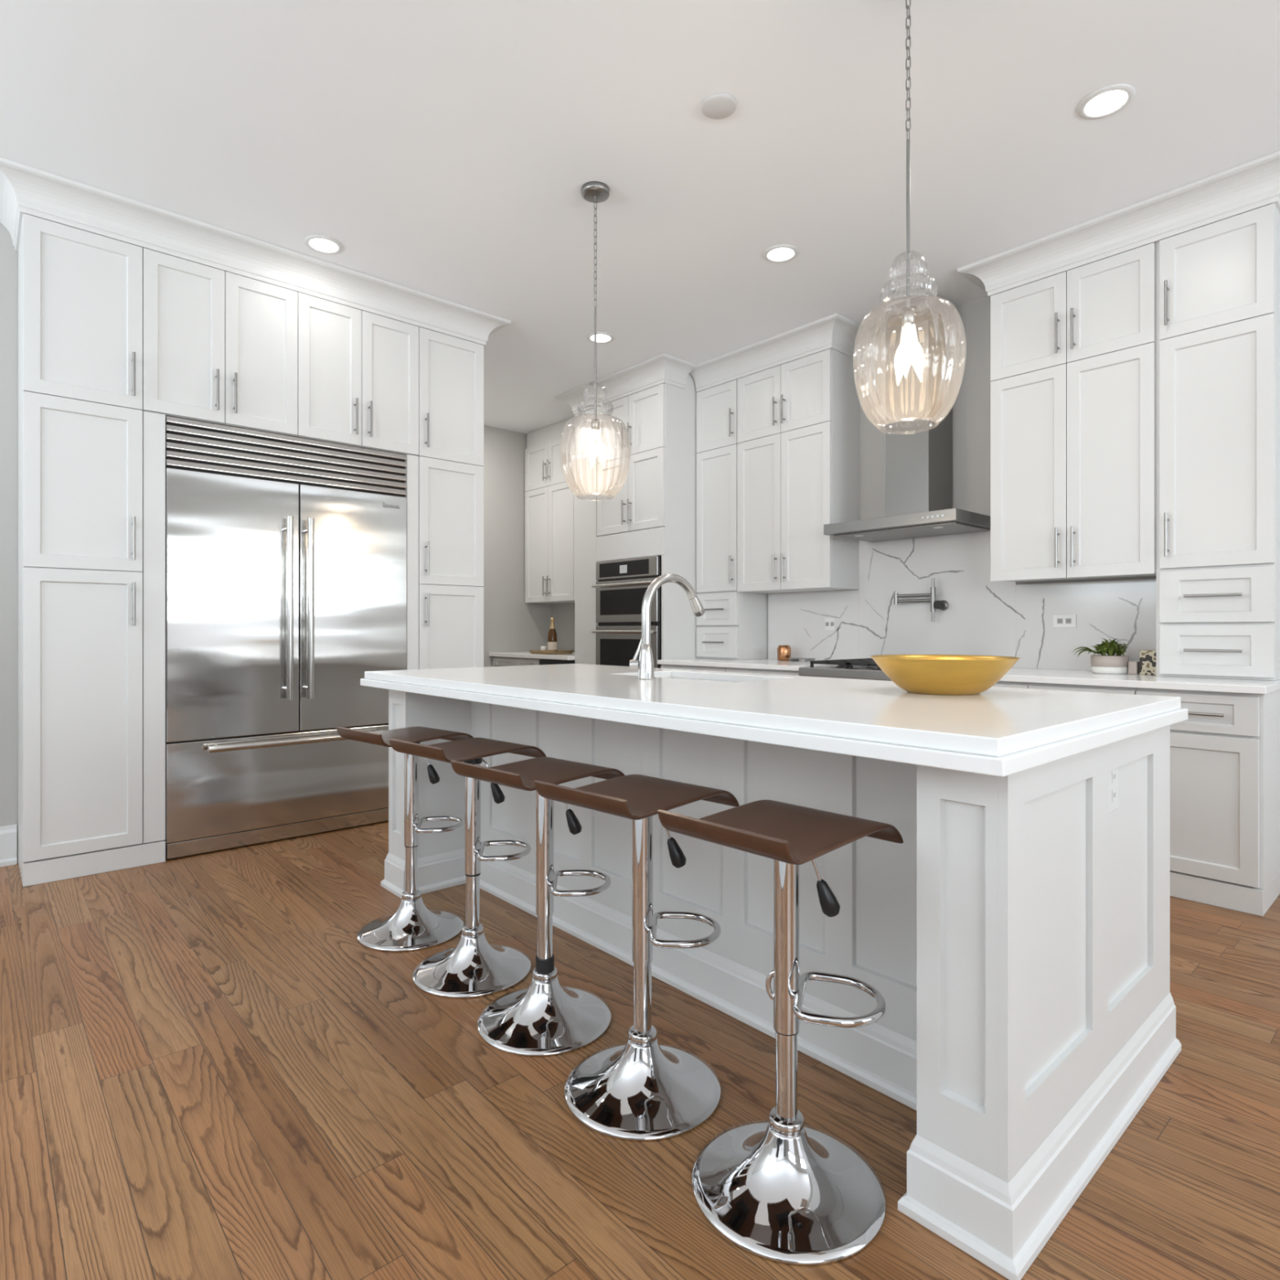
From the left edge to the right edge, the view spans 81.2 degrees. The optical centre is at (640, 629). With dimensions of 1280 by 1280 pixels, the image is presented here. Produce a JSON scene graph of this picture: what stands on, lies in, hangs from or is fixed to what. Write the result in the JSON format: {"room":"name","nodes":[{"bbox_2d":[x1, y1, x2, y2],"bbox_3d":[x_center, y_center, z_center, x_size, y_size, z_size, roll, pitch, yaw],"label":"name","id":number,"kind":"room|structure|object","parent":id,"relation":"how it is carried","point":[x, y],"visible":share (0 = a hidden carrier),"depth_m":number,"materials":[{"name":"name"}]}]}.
{"room":"kitchen","nodes":[
{"label":"kitchen","id":0,"kind":"room"},
{"bbox_2d":[0,222,17,862],"bbox_3d":[-4.229,-0.421,3.521,6.390,3.050,1.667,0,0,-42],"label":"wall","id":1,"kind":"structure","parent":0,"point":[8,255],"depth_m":3.52,"materials":[{"name":"beige paint"}]},
{"bbox_2d":[0,824,17,866],"bbox_3d":[-4.497,1.013,2.145,4.155,0.183,0.026,0,0,-42],"label":"baseboard","id":2,"kind":"structure","parent":1,"relation":"attached to","point":[8,833],"depth_m":3.51,"materials":[{"name":"white paint"}]},
{"bbox_2d":[142,248,297,436],"bbox_3d":[-2.208,-1.487,3.877,0.690,0.914,0.488,0,0,-42],"label":"upper cabinet","id":3,"kind":"object","parent":1,"relation":"attached to","point":[220,347],"visible":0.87,"depth_m":3.70,"materials":[{"name":"white paint"}]},
{"bbox_2d":[0,156,511,346],"bbox_3d":[-1.930,-1.869,4.076,2.490,0.150,0.566,0,0,-42],"label":"trim","id":4,"kind":"structure","parent":3,"relation":"attached to","point":[24,188],"depth_m":3.66,"materials":[{"name":"white paint"}]},
{"bbox_2d":[296,292,418,456],"bbox_3d":[-1.697,-1.487,4.334,0.679,0.914,0.488,0,0,-42],"label":"upper cabinet","id":5,"kind":"object","parent":1,"relation":"attached to","point":[358,370],"visible":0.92,"depth_m":4.16,"materials":[{"name":"white paint"}]},
{"bbox_2d":[482,425,552,666],"bbox_3d":[-4.079,-0.421,4.869,8.410,3.050,0.143,0,0,-42],"label":"wall","id":6,"kind":"structure","parent":0,"point":[511,624],"depth_m":7.25,"materials":[{"name":"beige paint"}]},
{"bbox_2d":[0,0,1279,433],"bbox_3d":[-0.880,-2.021,1.292,8.810,0.150,9.900,0,0,-42],"label":"ceiling","id":7,"kind":"structure","parent":0,"point":[449,148],"depth_m":2.95,"materials":[{"name":"paint"}]},
{"bbox_2d":[303,234,343,253],"bbox_3d":[-1.598,-1.941,3.765,0.184,0.008,0.184,0,0,-42],"label":"recessed light","id":8,"kind":"object","parent":7,"relation":"in","point":[319,243],"visible":1,"depth_m":3.76,"materials":[{"name":"white paint"}]},
{"bbox_2d":[581,181,609,469],"bbox_3d":[-0.200,-1.264,3.299,0.312,1.361,0.312,0,0,-27],"label":"pendant light","id":9,"kind":"object","parent":7,"relation":"hanging from","point":[595,192],"visible":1,"depth_m":3.29,"materials":[{"name":"silver metal"}]},
{"bbox_2d":[591,428,596,439],"bbox_3d":[-0.207,-0.862,3.287,0.021,0.048,0.028,0,0,30],"label":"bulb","id":10,"kind":"object","parent":9,"relation":"attached to","point":[593,434],"depth_m":3.28,"materials":[{"name":"white glass"}]},
{"bbox_2d":[595,429,601,440],"bbox_3d":[-0.186,-0.862,3.299,0.028,0.048,0.021,0,0,0],"label":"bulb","id":11,"kind":"object","parent":9,"relation":"attached to","point":[597,431],"depth_m":3.29,"materials":[{"name":"white glass"}]},
{"bbox_2d":[586,332,614,343],"bbox_3d":[-0.267,-1.941,4.964,0.184,0.008,0.184,0,0,-42],"label":"recessed light","id":12,"kind":"object","parent":7,"relation":"in","point":[602,337],"visible":0.94,"depth_m":4.96,"materials":[{"name":"white paint"}]},
{"bbox_2d":[701,93,736,119],"bbox_3d":[0.290,-1.939,2.769,0.132,0.011,0.132,0,0,-42],"label":"ceiling speaker","id":13,"kind":"object","parent":7,"relation":"attached to","point":[717,105],"visible":1,"depth_m":2.76},
{"bbox_2d":[762,244,799,262],"bbox_3d":[0.724,-1.941,3.856,0.184,0.008,0.184,0,0,-42],"label":"recessed light","id":14,"kind":"object","parent":7,"relation":"in","point":[780,253],"visible":1,"depth_m":3.85,"materials":[{"name":"white paint"}]},
{"bbox_2d":[894,0,924,385],"bbox_3d":[0.787,-1.270,2.196,0.312,1.349,0.312,0,0,-27],"label":"pendant light","id":15,"kind":"object","parent":7,"relation":"hanging from","point":[908,352],"visible":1,"depth_m":2.19,"materials":[{"name":"silver metal"}]},
{"bbox_2d":[899,325,904,342],"bbox_3d":[0.780,-0.874,2.207,0.022,0.048,0.028,0,0,-42],"label":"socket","id":16,"kind":"object","parent":15,"relation":"attached to","point":[902,335],"depth_m":2.20,"materials":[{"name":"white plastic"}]},
{"bbox_2d":[903,322,911,339],"bbox_3d":[0.780,-0.874,2.184,0.021,0.048,0.028,0,0,30],"label":"light bulb","id":17,"kind":"object","parent":15,"relation":"attached to","point":[907,326],"depth_m":2.18,"materials":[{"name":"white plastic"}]},
{"bbox_2d":[910,324,917,342],"bbox_3d":[0.800,-0.874,2.196,0.028,0.048,0.021,0,0,0],"label":"light bulb","id":18,"kind":"object","parent":15,"relation":"attached to","point":[913,337],"depth_m":2.19,"materials":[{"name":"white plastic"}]},
{"bbox_2d":[1076,83,1136,119],"bbox_3d":[1.714,-1.941,2.749,0.184,0.008,0.184,0,0,-42],"label":"recessed light","id":19,"kind":"object","parent":7,"relation":"in","point":[1106,101],"visible":1,"depth_m":2.74,"materials":[{"name":"white paint"}]},
{"bbox_2d":[0,820,1279,1279],"bbox_3d":[-0.880,1.164,1.292,8.810,0.120,9.900,0,0,-42],"label":"floor","id":20,"kind":"structure","parent":0,"point":[207,1073],"depth_m":1.70,"materials":[{"name":"brown wood"}]},
{"bbox_2d":[17,213,165,886],"bbox_3d":[-2.593,-0.420,3.533,0.525,3.048,0.488,0,0,-42],"label":"pantry cabinet","id":21,"kind":"object","parent":20,"relation":"on","point":[91,463],"visible":0.98,"depth_m":3.37,"materials":[{"name":"white paint"}]},
{"bbox_2d":[164,415,407,858],"bbox_3d":[-1.936,0.040,4.096,1.199,2.130,0.524,0,0,-42],"label":"refrigerator","id":22,"kind":"object","parent":20,"relation":"on","point":[286,556],"visible":0.94,"depth_m":3.87,"materials":[{"name":"silver metal"}]},
{"bbox_2d":[336,726,474,951],"bbox_3d":[-0.852,0.726,2.737,0.433,0.756,0.377,0,0,-42],"label":"bar stool","id":23,"kind":"object","parent":20,"relation":"on","point":[413,926],"visible":0.88,"depth_m":2.71,"materials":[{"name":"silver metal"}]},
{"bbox_2d":[404,327,484,670],"bbox_3d":[-1.310,-0.420,4.680,0.507,3.048,0.488,0,0,-42],"label":"pantry cabinet","id":24,"kind":"object","parent":20,"relation":"on","point":[445,482],"visible":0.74,"depth_m":4.54,"materials":[{"name":"white paint"}]},
{"bbox_2d":[389,737,546,998],"bbox_3d":[-0.554,0.724,2.414,0.426,0.759,0.377,0,0,-42],"label":"bar stool","id":25,"kind":"object","parent":20,"relation":"on","point":[476,967],"visible":0.97,"depth_m":2.39,"materials":[{"name":"silver metal"}]},
{"bbox_2d":[492,656,541,666],"bbox_3d":[-0.906,0.678,7.064,0.748,0.852,0.784,0,0,-42],"label":"base cabinet","id":26,"kind":"object","parent":20,"relation":"on","point":[497,660],"visible":0.17,"depth_m":6.86,"materials":[{"name":"white paint"}]},
{"bbox_2d":[488,651,574,660],"bbox_3d":[-0.749,0.232,6.896,0.741,0.036,1.272,0,0,-42],"label":"countertop","id":27,"kind":"structure","parent":26,"relation":"on","point":[520,654],"depth_m":6.60,"materials":[{"name":"white stone"}]},
{"bbox_2d":[528,649,573,654],"bbox_3d":[-0.802,0.197,6.702,0.238,0.034,0.352,0,0,-42],"label":"serving tray","id":28,"kind":"object","parent":27,"relation":"on","point":[532,651],"visible":0.98,"depth_m":6.62,"materials":[{"name":"brown wood"}]},
{"bbox_2d":[540,646,546,650],"bbox_3d":[-0.877,0.174,6.756,0.056,0.053,0.056,0,0,-42],"label":"candle cup","id":29,"kind":"object","parent":28,"relation":"on","point":[542,648],"visible":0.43,"depth_m":6.73,"materials":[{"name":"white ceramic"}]},
{"bbox_2d":[547,617,557,650],"bbox_3d":[-0.789,0.043,6.673,0.087,0.315,0.087,0,0,-42],"label":"champagne bottle","id":30,"kind":"object","parent":28,"relation":"on","point":[552,635],"visible":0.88,"depth_m":6.64,"materials":[{"name":"orange glass"}]},
{"bbox_2d":[450,756,625,1056],"bbox_3d":[-0.281,0.732,2.108,0.426,0.743,0.377,0,0,-42],"label":"bar stool","id":31,"kind":"object","parent":20,"relation":"on","point":[547,1017],"visible":0.92,"depth_m":2.08,"materials":[{"name":"silver metal"}]},
{"bbox_2d":[539,658,574,664],"bbox_3d":[-0.518,0.676,6.564,0.660,0.844,0.468,0,0,-42],"label":"wine cooler","id":32,"kind":"object","parent":20,"relation":"on","point":[543,661],"visible":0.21,"depth_m":6.38,"materials":[{"name":"black glass"}]},
{"bbox_2d":[574,373,697,666],"bbox_3d":[0.044,-0.420,6.027,0.715,3.048,1.073,0,0,-42],"label":"tall cabinet","id":33,"kind":"object","parent":20,"relation":"on","point":[642,503],"visible":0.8,"depth_m":5.63,"materials":[{"name":"white paint"}]},
{"bbox_2d":[554,353,696,414],"bbox_3d":[0.015,-1.869,6.002,0.791,0.150,1.326,0,0,-42],"label":"trim","id":34,"kind":"structure","parent":33,"relation":"attached to","point":[664,368],"depth_m":5.62,"materials":[{"name":"white paint"}]},
{"bbox_2d":[591,555,661,667],"bbox_3d":[0.076,0.095,5.873,0.624,1.274,0.730,0,0,-42],"label":"wall oven","id":35,"kind":"object","parent":33,"relation":"in","point":[621,587],"visible":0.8,"depth_m":5.70,"materials":[{"name":"silver metal"}]},
{"bbox_2d":[533,773,739,1141],"bbox_3d":[-0.005,0.728,1.789,0.422,0.751,0.377,0,0,-42],"label":"bar stool","id":36,"kind":"object","parent":20,"relation":"on","point":[642,1088],"visible":0.98,"depth_m":1.76,"materials":[{"name":"silver metal"}]},
{"bbox_2d":[660,664,727,671],"bbox_3d":[0.599,0.675,5.381,0.748,0.858,0.622,0,0,-42],"label":"base cabinet","id":37,"kind":"object","parent":20,"relation":"on","point":[664,666],"visible":0.06,"depth_m":5.15,"materials":[{"name":"white paint"}]},
{"bbox_2d":[657,657,838,671],"bbox_3d":[0.812,0.230,5.143,0.732,0.030,1.263,0,0,-42],"label":"countertop","id":38,"kind":"structure","parent":37,"relation":"on","point":[758,664],"depth_m":4.94,"materials":[{"name":"white stone"}]},
{"bbox_2d":[696,379,767,659],"bbox_3d":[0.664,-0.865,5.584,0.384,2.157,0.409,0,0,-42],"label":"tall cabinet","id":39,"kind":"object","parent":38,"relation":"on","point":[733,625],"visible":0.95,"depth_m":5.47,"materials":[{"name":"white paint"}]},
{"bbox_2d":[777,644,791,660],"bbox_3d":[1.010,0.160,5.257,0.096,0.109,0.096,0,0,-42],"label":"copper canister","id":40,"kind":"object","parent":38,"relation":"on","point":[784,651],"visible":0.94,"depth_m":5.22,"materials":[{"name":"orange metal"}]},
{"bbox_2d":[788,657,815,661],"bbox_3d":[1.110,0.204,5.135,0.120,0.020,0.145,0,0,-42],"label":"spoon rest","id":41,"kind":"object","parent":38,"relation":"on","point":[790,659],"visible":0.92,"depth_m":5.11,"materials":[{"name":"grey metal"}]},
{"bbox_2d":[725,667,799,675],"bbox_3d":[1.020,0.675,4.910,0.748,0.858,0.636,0,0,-42],"label":"base cabinet","id":42,"kind":"object","parent":20,"relation":"on","point":[729,669],"visible":0.03,"depth_m":4.69,"materials":[{"name":"white paint"}]},
{"bbox_2d":[657,799,903,1265],"bbox_3d":[0.280,0.726,1.474,0.408,0.755,0.377,0,0,-42],"label":"bar stool","id":43,"kind":"object","parent":20,"relation":"on","point":[781,1188],"visible":1,"depth_m":1.44,"materials":[{"name":"silver metal"}]},
{"bbox_2d":[380,689,1181,1279],"bbox_3d":[0.163,0.671,2.605,1.094,0.865,2.637,0,0,-42],"label":"kitchen island","id":44,"kind":"object","parent":20,"relation":"on","point":[1015,942],"visible":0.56,"depth_m":1.77,"materials":[{"name":"white paint"}]},
{"bbox_2d":[360,663,1187,777],"bbox_3d":[0.123,0.207,2.582,1.158,0.060,2.674,0,0,-42],"label":"island countertop","id":45,"kind":"structure","parent":44,"relation":"on","point":[996,731],"depth_m":1.76,"materials":[{"name":"white stone"}]},
{"bbox_2d":[629,573,705,679],"bbox_3d":[0.104,-0.017,2.793,0.348,0.387,0.087,0,0,-42],"label":"kitchen faucet","id":46,"kind":"object","parent":45,"relation":"on","point":[645,664],"visible":1,"depth_m":2.69,"materials":[{"name":"grey metal"}]},
{"bbox_2d":[637,644,654,679],"bbox_3d":[0.020,0.114,2.701,0.062,0.125,0.062,0,0,-42],"label":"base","id":47,"kind":"object","parent":46,"relation":"attached to","point":[646,662],"depth_m":2.68,"materials":[{"name":"metal"}]},
{"bbox_2d":[870,654,1020,695],"bbox_3d":[0.854,0.126,2.112,0.392,0.101,0.392,0,0,-42],"label":"serving bowl","id":48,"kind":"object","parent":45,"relation":"on","point":[928,674],"visible":1,"depth_m":1.99,"materials":[{"name":"gold metal"}]},
{"bbox_2d":[1108,767,1118,813],"bbox_3d":[1.070,0.352,1.692,0.072,0.115,0.007,0,0,-42],"label":"outlet plate","id":49,"kind":"object","parent":44,"relation":"attached to","point":[1113,773],"visible":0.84,"depth_m":1.69,"materials":[{"name":"white plastic"}]},
{"bbox_2d":[1111,769,1115,783],"bbox_3d":[1.071,0.331,1.690,0.028,0.028,0.001,0,0,-42],"label":"receptacle","id":50,"kind":"object","parent":49,"relation":"attached to","point":[1113,771],"depth_m":1.69,"materials":[{"name":"white plastic"}]},
{"bbox_2d":[1111,787,1115,802],"bbox_3d":[1.071,0.373,1.690,0.028,0.028,0.001,0,0,-42],"label":"receptacle","id":51,"kind":"object","parent":49,"relation":"attached to","point":[1113,789],"depth_m":1.69,"materials":[{"name":"white plastic"}]},
{"bbox_2d":[992,680,1137,694],"bbox_3d":[2.071,0.675,3.735,0.748,0.858,0.868,0,0,-42],"label":"base cabinet","id":52,"kind":"object","parent":20,"relation":"on","point":[1132,691],"visible":0.08,"depth_m":3.39,"materials":[{"name":"white paint"}]},
{"bbox_2d":[999,667,1279,693],"bbox_3d":[2.216,0.230,3.573,0.732,0.030,1.307,0,0,-42],"label":"countertop","id":53,"kind":"structure","parent":52,"relation":"on","point":[1086,677],"depth_m":3.23,"materials":[{"name":"white stone"}]},
{"bbox_2d":[799,657,891,680],"bbox_3d":[1.489,0.227,4.350,0.776,0.090,0.818,0,0,-42],"label":"rangetop","id":54,"kind":"object","parent":53,"relation":"on","point":[867,668],"visible":0.31,"depth_m":4.24,"materials":[{"name":"silver metal"}]},
{"bbox_2d":[799,665,885,680],"bbox_3d":[1.493,0.245,4.354,0.766,0.054,0.818,0,0,-42],"label":"panel","id":55,"kind":"object","parent":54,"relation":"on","point":[853,672],"depth_m":4.20,"materials":[{"name":"silver metal"}]},
{"bbox_2d":[1071,638,1128,674],"bbox_3d":[2.298,0.127,3.713,0.190,0.175,0.228,0,0,-42],"label":"potted plant","id":56,"kind":"object","parent":53,"relation":"on","point":[1109,664],"visible":1,"depth_m":3.65,"materials":[{"name":"green plant"}]},
{"bbox_2d":[1128,661,1139,674],"bbox_3d":[2.389,0.183,3.617,0.045,0.062,0.037,0,0,-42],"label":"block","id":57,"kind":"object","parent":53,"relation":"on","point":[1133,666],"visible":1,"depth_m":3.60,"materials":[{"name":"beige ceramic"}]},
{"bbox_2d":[1139,649,1155,675],"bbox_3d":[2.448,0.155,3.578,0.080,0.118,0.080,0,0,-42],"label":"box","id":58,"kind":"object","parent":53,"relation":"on","point":[1147,657],"visible":0.56,"depth_m":3.56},
{"bbox_2d":[1155,203,1279,680],"bbox_3d":[2.627,-0.865,3.389,0.384,2.157,0.424,0,0,-42],"label":"tall cabinet","id":59,"kind":"object","parent":53,"relation":"on","point":[1218,283],"visible":0.94,"depth_m":3.27,"materials":[{"name":"white paint"}]},
{"bbox_2d":[1136,688,1279,916],"bbox_3d":[2.502,0.675,3.253,0.748,0.858,0.422,0,0,-42],"label":"base cabinet","id":60,"kind":"object","parent":20,"relation":"on","point":[1224,759],"visible":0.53,"depth_m":2.98,"materials":[{"name":"white paint"}]},
{"bbox_2d":[552,296,1155,671],"bbox_3d":[2.320,-0.421,4.134,0.150,3.050,9.770,0,0,-42],"label":"wall","id":61,"kind":"structure","parent":0,"point":[971,381],"depth_m":4.48,"materials":[{"name":"beige paint"}]},
{"bbox_2d":[524,417,574,603],"bbox_3d":[-0.612,-1.107,7.010,0.384,1.674,1.258,0,0,-42],"label":"upper cabinet","id":62,"kind":"object","parent":61,"relation":"attached to","point":[549,452],"visible":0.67,"depth_m":7.06,"materials":[{"name":"white paint"}]},
{"bbox_2d":[737,348,859,593],"bbox_3d":[1.060,-1.107,5.141,0.384,1.672,0.776,0,0,-42],"label":"upper cabinet","id":63,"kind":"object","parent":61,"relation":"attached to","point":[798,420],"visible":0.97,"depth_m":4.96,"materials":[{"name":"white paint"}]},
{"bbox_2d":[688,313,876,391],"bbox_3d":[0.939,-1.869,5.218,0.458,0.150,1.304,0,0,-42],"label":"trim","id":64,"kind":"structure","parent":63,"relation":"attached to","point":[835,331],"depth_m":4.96,"materials":[{"name":"white paint"}]},
{"bbox_2d":[823,293,990,542],"bbox_3d":[1.586,-1.257,4.439,0.516,1.372,0.827,0,0,-42],"label":"range hood","id":65,"kind":"object","parent":61,"relation":"attached to","point":[919,415],"visible":0.95,"depth_m":4.38,"materials":[{"name":"silver metal"}]},
{"bbox_2d":[768,530,1155,670],"bbox_3d":[1.786,-0.201,4.610,0.010,0.850,2.510,0,0,-42],"label":"backsplash","id":66,"kind":"structure","parent":61,"relation":"attached to","point":[983,616],"depth_m":4.49,"materials":[{"name":"white stone"}]},
{"bbox_2d":[824,617,835,630],"bbox_3d":[1.302,-0.041,5.137,0.007,0.085,0.085,0,0,-42],"label":"outlet plate","id":67,"kind":"object","parent":66,"relation":"attached to","point":[829,623],"visible":1,"depth_m":5.14,"materials":[{"name":"white plastic"}]},
{"bbox_2d":[893,577,948,622],"bbox_3d":[1.725,-0.183,4.607,0.085,0.265,0.320,0,0,-42],"label":"pot filler","id":68,"kind":"object","parent":66,"relation":"attached to","point":[943,605],"visible":1,"depth_m":4.53,"materials":[{"name":"silver metal"}]},
{"bbox_2d":[1053,613,1075,627],"bbox_3d":[2.289,-0.049,4.034,0.007,0.072,0.115,0,0,-42],"label":"outlet plate","id":69,"kind":"object","parent":66,"relation":"attached to","point":[1059,620],"visible":1,"depth_m":4.03,"materials":[{"name":"white plastic"}]},
{"bbox_2d":[1057,618,1062,623],"bbox_3d":[2.273,-0.049,4.048,0.001,0.028,0.028,0,0,-42],"label":"receptacle","id":70,"kind":"object","parent":69,"relation":"attached to","point":[1059,620],"depth_m":4.05,"materials":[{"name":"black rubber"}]},
{"bbox_2d":[1065,617,1071,623],"bbox_3d":[2.301,-0.049,4.017,0.001,0.028,0.028,0,0,-42],"label":"receptacle","id":71,"kind":"object","parent":69,"relation":"attached to","point":[1068,620],"depth_m":4.02,"materials":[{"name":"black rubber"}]},
{"bbox_2d":[990,242,1155,582],"bbox_3d":[2.236,-1.102,3.826,0.384,1.683,0.748,0,0,-42],"label":"upper cabinet","id":72,"kind":"object","parent":61,"relation":"attached to","point":[1073,352],"visible":0.92,"depth_m":3.69,"materials":[{"name":"white paint"}]},
{"bbox_2d":[956,150,1279,297],"bbox_3d":[2.349,-1.869,3.642,0.458,0.150,1.426,0,0,-42],"label":"trim","id":73,"kind":"structure","parent":72,"relation":"attached to","point":[1253,184],"depth_m":3.46,"materials":[{"name":"white paint"}]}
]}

